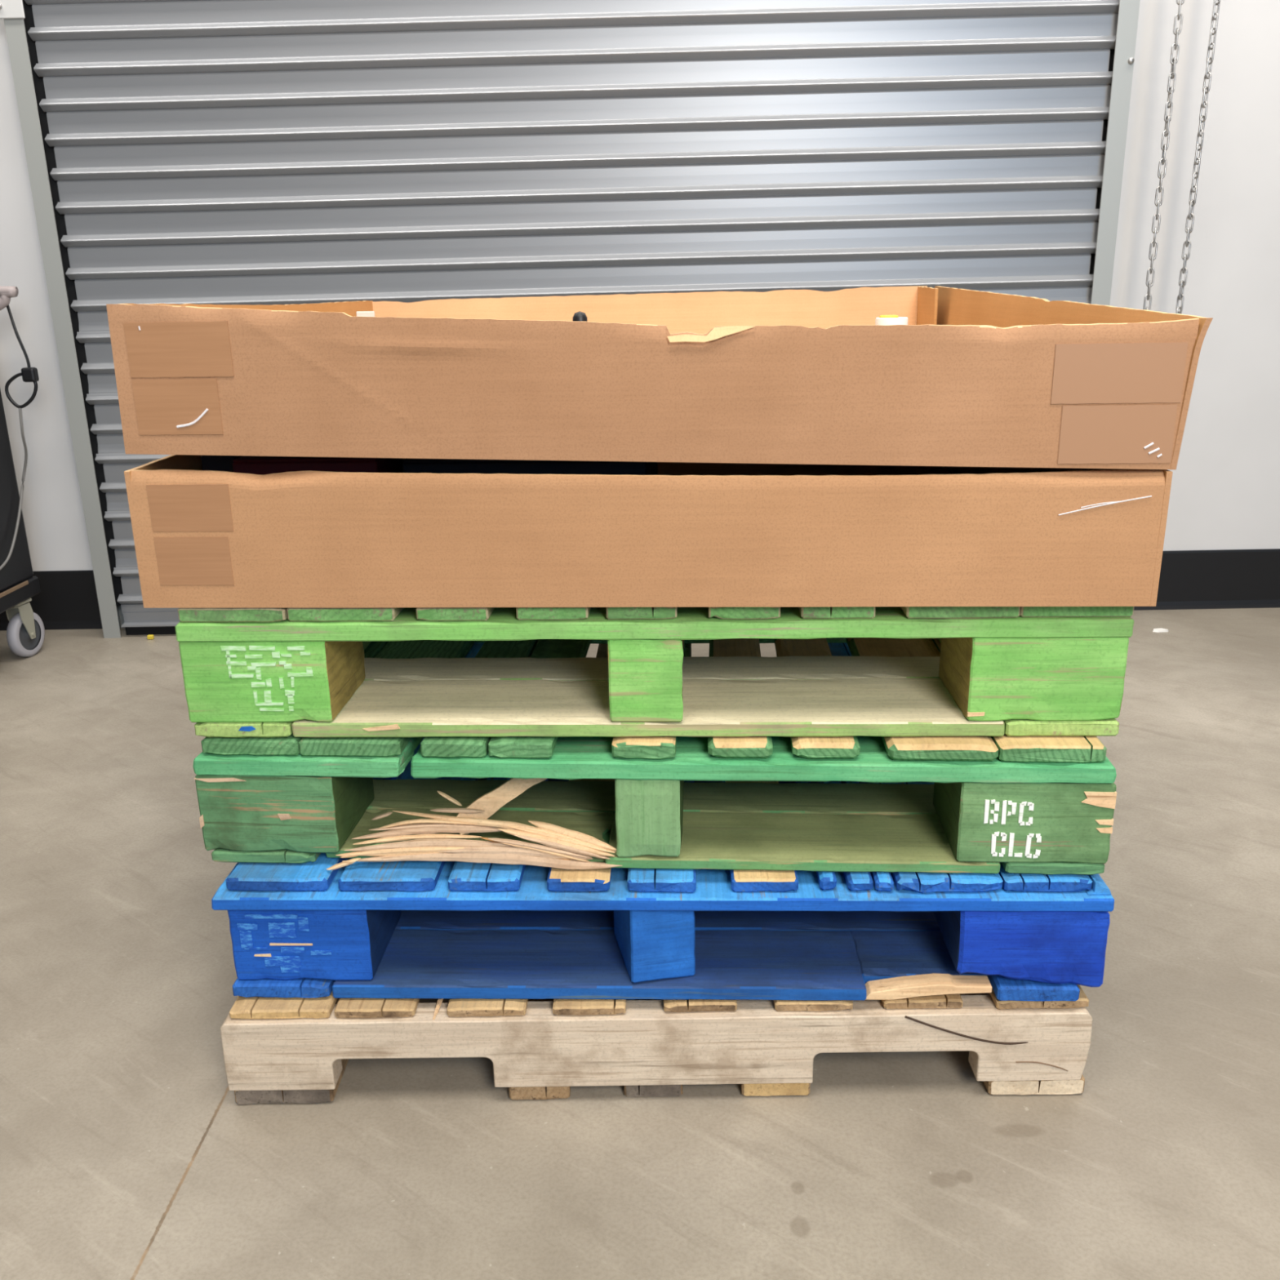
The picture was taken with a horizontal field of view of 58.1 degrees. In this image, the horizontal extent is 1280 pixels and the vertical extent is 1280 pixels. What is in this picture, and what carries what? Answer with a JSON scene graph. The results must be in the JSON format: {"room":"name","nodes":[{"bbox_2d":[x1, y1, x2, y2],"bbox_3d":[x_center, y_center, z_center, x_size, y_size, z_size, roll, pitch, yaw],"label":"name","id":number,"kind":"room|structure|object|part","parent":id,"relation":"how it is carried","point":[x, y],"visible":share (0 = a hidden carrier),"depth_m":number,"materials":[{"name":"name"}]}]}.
{"room":"warehouse loading area","nodes":[
{"label":"warehouse loading area","id":0,"kind":"room"},
{"bbox_2d":[0,607,1279,1279],"bbox_3d":[0.024,1.312,-0.849,10.000,0.150,9.600,-1,17,0],"label":"floor","id":1,"kind":"structure","parent":0,"point":[127,1151],"depth_m":1.35,"materials":[{"name":"concrete"}]},
{"bbox_2d":[0,286,44,657],"bbox_3d":[-1.924,-0.376,2.849,0.807,0.946,0.312,-1,17,0],"label":"utility cart","id":2,"kind":"object","parent":1,"relation":"on","point":[25,631],"visible":1,"depth_m":2.97,"materials":[{"name":"black paint"}]},
{"bbox_3d":[-1.915,-0.822,2.834,0.774,0.084,0.024,-1,17,0],"label":"push handle","id":3,"kind":"part","parent":2,"relation":"part of","materials":[{"name":"grey"}]},
{"bbox_2d":[0,304,39,570],"bbox_3d":[-1.558,-0.518,2.836,0.099,0.695,0.242,-1,17,0],"label":"power cord","id":4,"kind":"object","parent":2,"relation":"hanging from","point":[28,374],"visible":0.99,"depth_m":2.89,"materials":[{"name":"black plastic"}]},
{"bbox_2d":[0,576,40,613],"bbox_3d":[-1.962,-0.098,2.935,0.720,0.047,0.305,-1,17,0],"label":"tray","id":5,"kind":"object","parent":2,"relation":"on","point":[15,593],"depth_m":2.98,"materials":[{"name":"black plastic"}]},
{"bbox_2d":[146,634,154,639],"bbox_3d":[-1.362,-0.008,3.207,0.016,0.012,0.012,-1,17,0],"label":"scrap","id":6,"kind":"object","parent":1,"relation":"on","point":[151,637],"visible":1,"depth_m":3.20,"materials":[{"name":"yellow"}]},
{"bbox_2d":[220,984,1092,1104],"bbox_3d":[0.020,0.318,1.880,1.010,0.130,1.130,-1,17,0],"label":"wooden pallet","id":7,"kind":"object","parent":1,"relation":"on","point":[276,1050],"visible":0.2,"depth_m":1.34,"materials":[{"name":"brown wood"}]},
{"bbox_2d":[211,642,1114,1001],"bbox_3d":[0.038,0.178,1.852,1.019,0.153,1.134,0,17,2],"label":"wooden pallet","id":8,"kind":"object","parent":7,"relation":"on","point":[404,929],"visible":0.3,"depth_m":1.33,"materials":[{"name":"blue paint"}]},
{"bbox_2d":[192,637,1116,875],"bbox_3d":[0.039,0.024,1.829,1.035,0.155,1.146,0,17,4],"label":"wooden pallet","id":9,"kind":"object","parent":8,"relation":"on","point":[1030,804],"visible":0.51,"depth_m":1.32,"materials":[{"name":"green paint"}]},
{"bbox_2d":[175,606,1133,737],"bbox_3d":[0.029,-0.134,1.815,1.044,0.156,1.153,0,17,2],"label":"wooden pallet","id":10,"kind":"object","parent":9,"relation":"on","point":[1014,671],"visible":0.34,"depth_m":1.28,"materials":[{"name":"paint"}]},
{"bbox_2d":[124,454,1173,608],"bbox_3d":[0.013,-0.275,1.753,1.116,0.151,1.134,0,17,3],"label":"cardboard tray","id":11,"kind":"object","parent":10,"relation":"on","point":[686,535],"visible":0.78,"depth_m":1.22,"materials":[{"name":"brown cardboard"}]},
{"bbox_3d":[-0.529,-0.267,1.759,0.006,0.151,1.076,0,17,2],"label":"panel","id":12,"kind":"part","parent":11,"relation":"part of","materials":[{"name":"cardboard"}]},
{"bbox_2d":[200,455,243,471],"bbox_3d":[-0.487,-0.196,1.518,0.043,0.144,0.300,0,17,3],"label":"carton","id":13,"kind":"object","parent":11,"relation":"in","point":[213,463],"visible":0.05,"depth_m":1.36,"materials":[{"name":"black"}]},
{"bbox_2d":[232,455,406,475],"bbox_3d":[-0.372,-0.183,1.475,0.167,0.142,0.310,0,17,3],"label":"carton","id":14,"kind":"object","parent":11,"relation":"in","point":[260,465],"visible":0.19,"depth_m":1.31,"materials":[{"name":"black"}]},
{"bbox_2d":[402,457,657,475],"bbox_3d":[-0.124,-0.186,1.481,0.282,0.136,0.300,0,17,3],"label":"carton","id":15,"kind":"object","parent":11,"relation":"in","point":[409,465],"visible":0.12,"depth_m":1.32,"materials":[{"name":"black"}]},
{"bbox_2d":[106,285,1213,470],"bbox_3d":[0.020,-0.424,1.705,1.130,0.178,1.136,0,17,3],"label":"cardboard tray","id":16,"kind":"object","parent":11,"relation":"on","point":[972,378],"visible":1,"depth_m":1.17,"materials":[{"name":"brown cardboard"}]},
{"bbox_3d":[-0.527,-0.429,1.708,0.009,0.152,1.076,-1,17,2],"label":"panel","id":17,"kind":"part","parent":16,"relation":"part of","materials":[{"name":"cardboard"}]},
{"bbox_2d":[355,311,374,316],"bbox_3d":[-0.331,-0.334,1.414,0.088,0.134,0.046,-1,17,0],"label":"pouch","id":18,"kind":"object","parent":16,"relation":"in","point":[362,313],"visible":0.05,"depth_m":1.39,"materials":[{"name":"white plastic"}]},
{"bbox_2d":[572,311,587,321],"bbox_3d":[-0.069,-0.319,1.367,0.046,0.137,0.046,-1,17,0],"label":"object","id":19,"kind":"object","parent":16,"relation":"in","point":[580,316],"visible":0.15,"depth_m":1.34,"materials":[{"name":"black plastic"}]},
{"bbox_3d":[0.021,-0.583,2.220,1.074,0.173,0.007,-1,17,0],"label":"panel","id":20,"kind":"part","parent":16,"relation":"part of","materials":[{"name":"cardboard"}]},
{"bbox_2d":[875,315,908,325],"bbox_3d":[0.338,-0.373,1.561,0.043,0.129,0.043,-1,17,0],"label":"plastic tub","id":21,"kind":"object","parent":16,"relation":"on","point":[884,320],"visible":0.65,"depth_m":1.53,"materials":[{"name":"white plastic"}]},
{"bbox_3d":[0.551,-0.422,1.675,0.022,0.173,1.137,-1,17,1],"label":"panel","id":22,"kind":"part","parent":16,"relation":"part of","materials":[{"name":"cardboard"}]},
{"bbox_3d":[0.015,-0.206,1.775,1.113,0.005,1.129,0,17,3],"label":"panel","id":23,"kind":"part","parent":11,"relation":"part of","materials":[{"name":"cardboard"}]},
{"bbox_3d":[0.545,-0.272,1.724,0.052,0.143,1.132,0,17,3],"label":"panel","id":24,"kind":"part","parent":11,"relation":"part of","materials":[{"name":"cardboard"}]},
{"bbox_2d":[1152,627,1168,632],"bbox_3d":[1.409,-0.026,3.116,0.046,0.006,0.021,-1,17,0],"label":"paper scrap","id":25,"kind":"object","parent":1,"relation":"on","point":[1157,630],"visible":1,"depth_m":3.11,"materials":[{"name":"white paper"}]},
{"bbox_2d":[0,0,1279,571],"bbox_3d":[-0.035,-1.956,2.848,10.000,3.900,0.200,-1,17,0],"label":"wall","id":26,"kind":"structure","parent":0,"point":[1224,494],"depth_m":3.05,"materials":[{"name":"white paint"}]},
{"bbox_2d":[0,569,102,631],"bbox_3d":[-3.205,-0.086,3.298,3.394,0.170,0.016,-1,17,0],"label":"baseboard","id":27,"kind":"structure","parent":26,"relation":"attached to","point":[66,599],"depth_m":3.30,"materials":[{"name":"black plastic"}]},
{"bbox_2d":[0,0,1140,638],"bbox_3d":[-0.169,-1.285,2.886,2.748,2.600,0.120,-1,17,0],"label":"door","id":28,"kind":"structure","parent":26,"relation":"in","point":[179,152],"depth_m":2.88,"materials":[{"name":"paint"}]},
{"bbox_3d":[-1.500,-1.263,2.892,0.046,2.600,0.108,-1,17,0],"label":"guide rail","id":29,"kind":"part","parent":28,"relation":"part of","materials":[{"name":"grey metal"}]},
{"bbox_3d":[1.181,-1.311,2.892,0.048,2.600,0.108,-1,17,0],"label":"guide rail","id":30,"kind":"part","parent":28,"relation":"part of","materials":[{"name":"grey metal"}]},
{"bbox_2d":[1142,0,1220,314],"bbox_3d":[1.335,-1.194,2.841,0.106,1.149,0.018,-1,17,0],"label":"chain","id":31,"kind":"object","parent":26,"relation":"hanging from","point":[1173,61],"visible":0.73,"depth_m":2.83,"materials":[{"name":"metal"}]},
{"bbox_2d":[1133,548,1279,610],"bbox_3d":[3.065,-0.199,3.298,3.664,0.170,0.016,-1,17,0],"label":"baseboard","id":32,"kind":"structure","parent":26,"relation":"attached to","point":[1224,579],"depth_m":3.30,"materials":[{"name":"black plastic"}]}
]}

